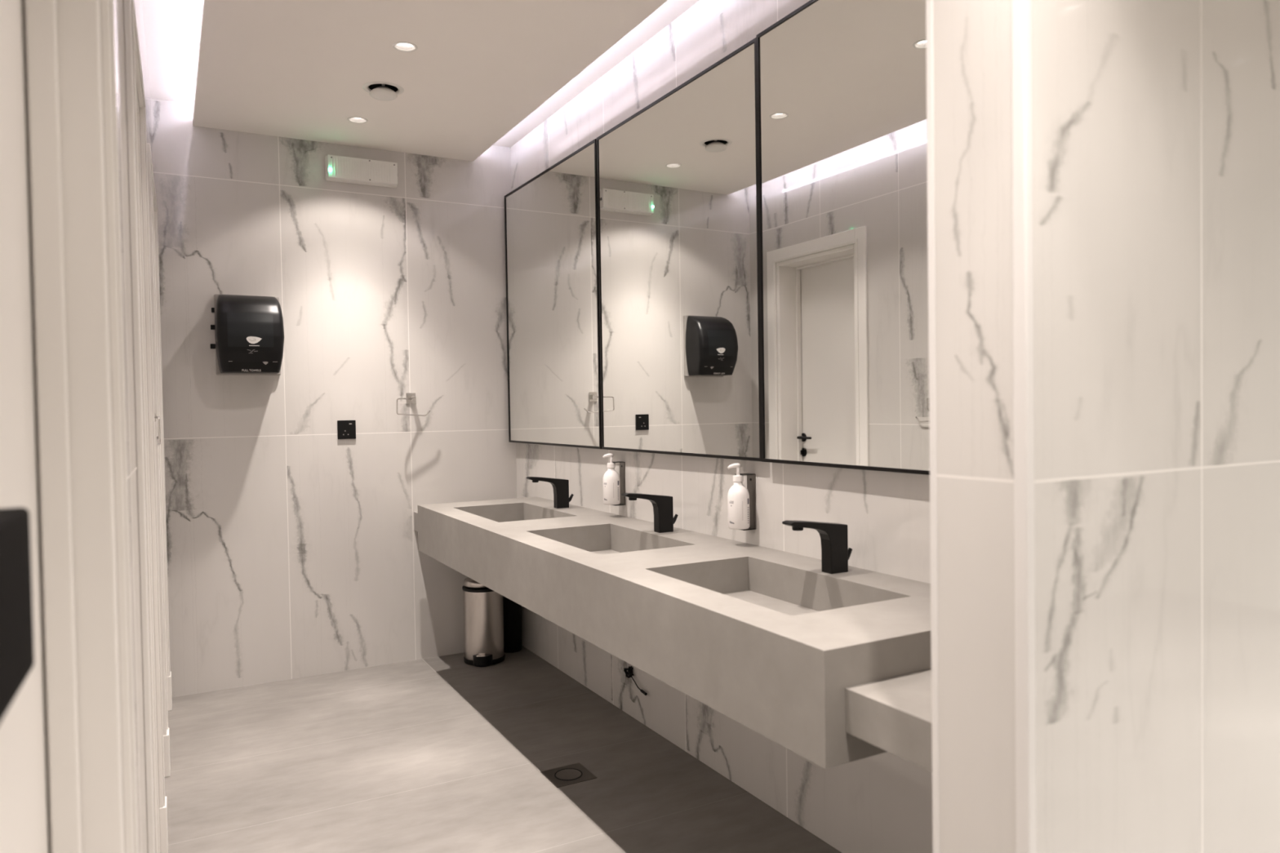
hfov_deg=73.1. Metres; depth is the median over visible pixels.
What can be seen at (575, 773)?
floor drain
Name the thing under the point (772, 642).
countertop
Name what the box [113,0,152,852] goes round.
wall
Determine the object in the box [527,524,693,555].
basin
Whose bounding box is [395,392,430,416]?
holder
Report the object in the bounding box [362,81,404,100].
valve
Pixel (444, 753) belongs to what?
floor
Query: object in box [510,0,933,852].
wall
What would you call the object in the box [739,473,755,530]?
bracket
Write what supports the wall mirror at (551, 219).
attached to the wall at (882, 802)
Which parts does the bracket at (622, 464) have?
plate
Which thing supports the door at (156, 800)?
in the wall at (118, 4)
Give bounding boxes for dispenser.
[210,293,284,375]
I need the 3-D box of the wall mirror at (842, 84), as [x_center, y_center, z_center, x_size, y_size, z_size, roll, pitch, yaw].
[0.656,-0.545,2.205,0.034,1.325,1.128,-2,1,-29]
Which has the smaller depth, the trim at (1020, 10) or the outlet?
the trim at (1020, 10)
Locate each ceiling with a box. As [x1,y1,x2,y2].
[192,0,652,159]
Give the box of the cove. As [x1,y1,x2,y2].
[142,0,699,147]
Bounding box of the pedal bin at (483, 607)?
[462,577,505,666]
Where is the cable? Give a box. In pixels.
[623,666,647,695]
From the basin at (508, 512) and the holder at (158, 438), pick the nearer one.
the holder at (158, 438)
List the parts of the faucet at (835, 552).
lever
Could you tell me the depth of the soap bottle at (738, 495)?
2.77 m
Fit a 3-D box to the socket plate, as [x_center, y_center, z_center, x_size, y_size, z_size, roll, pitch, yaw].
[-1.457,0.016,4.287,0.087,0.093,0.010,-2,1,-29]
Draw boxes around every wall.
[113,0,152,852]
[151,97,516,697]
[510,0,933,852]
[933,0,1279,852]
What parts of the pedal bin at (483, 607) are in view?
lid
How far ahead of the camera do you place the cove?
3.41 m
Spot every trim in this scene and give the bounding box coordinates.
[925,0,939,852]
[1010,0,1036,852]
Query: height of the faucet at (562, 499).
0.150 m
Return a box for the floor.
[164,645,841,852]
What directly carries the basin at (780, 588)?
in the countertop
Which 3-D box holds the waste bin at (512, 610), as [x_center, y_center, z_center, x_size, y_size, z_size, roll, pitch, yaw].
[-0.694,0.988,4.622,0.132,0.422,0.132,-2,1,-29]
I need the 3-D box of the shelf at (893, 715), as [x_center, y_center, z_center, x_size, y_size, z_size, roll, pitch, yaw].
[0.706,0.526,1.624,0.570,0.084,0.298,-2,1,-29]
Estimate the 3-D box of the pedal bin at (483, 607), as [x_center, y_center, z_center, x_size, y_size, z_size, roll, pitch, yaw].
[-0.804,0.985,4.438,0.212,0.438,0.250,-1,1,-5]
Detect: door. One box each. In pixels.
[0,0,138,852]
[123,0,168,852]
[146,142,172,777]
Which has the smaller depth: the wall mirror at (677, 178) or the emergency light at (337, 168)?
the wall mirror at (677, 178)
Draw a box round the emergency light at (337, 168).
[324,154,397,187]
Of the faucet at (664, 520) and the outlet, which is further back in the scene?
the outlet
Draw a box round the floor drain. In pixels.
[540,762,596,787]
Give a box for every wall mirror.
[504,138,601,448]
[596,37,761,461]
[755,0,929,475]
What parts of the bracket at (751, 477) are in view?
neck arm, foot arm, plate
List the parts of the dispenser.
hinge knob, hinge knob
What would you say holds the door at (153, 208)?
in the wall at (118, 4)
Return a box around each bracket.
[610,461,625,506]
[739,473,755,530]
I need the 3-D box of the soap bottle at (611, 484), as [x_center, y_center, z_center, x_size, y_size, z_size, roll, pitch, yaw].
[-0.119,0.217,3.594,0.071,0.211,0.071,-2,1,-29]
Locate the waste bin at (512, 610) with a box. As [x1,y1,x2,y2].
[503,596,522,653]
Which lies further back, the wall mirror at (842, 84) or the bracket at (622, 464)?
the bracket at (622, 464)
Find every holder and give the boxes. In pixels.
[154,413,160,445]
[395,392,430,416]
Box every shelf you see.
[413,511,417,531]
[844,668,932,772]
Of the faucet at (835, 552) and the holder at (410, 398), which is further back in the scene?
the holder at (410, 398)
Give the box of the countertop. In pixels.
[417,497,931,768]
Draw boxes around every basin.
[454,502,576,522]
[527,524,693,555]
[646,556,911,616]
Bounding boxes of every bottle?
[602,453,620,504]
[727,462,750,529]
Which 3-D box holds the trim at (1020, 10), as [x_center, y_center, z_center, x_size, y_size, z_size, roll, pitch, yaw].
[0.516,-0.050,1.161,0.017,2.611,0.022,-2,1,-29]
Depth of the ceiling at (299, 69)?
3.28 m
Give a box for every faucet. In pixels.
[525,476,573,508]
[621,493,678,533]
[782,520,852,573]
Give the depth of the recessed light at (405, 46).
3.15 m
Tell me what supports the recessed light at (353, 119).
in the ceiling at (299, 69)
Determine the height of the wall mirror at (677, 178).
1.325 m
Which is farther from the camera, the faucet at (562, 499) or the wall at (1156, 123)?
the faucet at (562, 499)
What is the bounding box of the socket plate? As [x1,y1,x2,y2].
[337,420,355,439]
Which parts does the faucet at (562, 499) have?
lever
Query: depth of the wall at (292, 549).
4.23 m
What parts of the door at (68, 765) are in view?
casing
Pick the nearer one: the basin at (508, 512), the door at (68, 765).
the door at (68, 765)
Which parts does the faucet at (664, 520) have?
lever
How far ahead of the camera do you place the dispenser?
3.91 m
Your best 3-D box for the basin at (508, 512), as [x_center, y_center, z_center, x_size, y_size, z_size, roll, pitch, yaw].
[-0.568,0.430,3.845,0.350,0.102,0.633,-2,1,-29]
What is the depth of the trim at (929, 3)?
1.29 m
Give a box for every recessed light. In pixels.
[346,116,368,123]
[392,41,417,52]

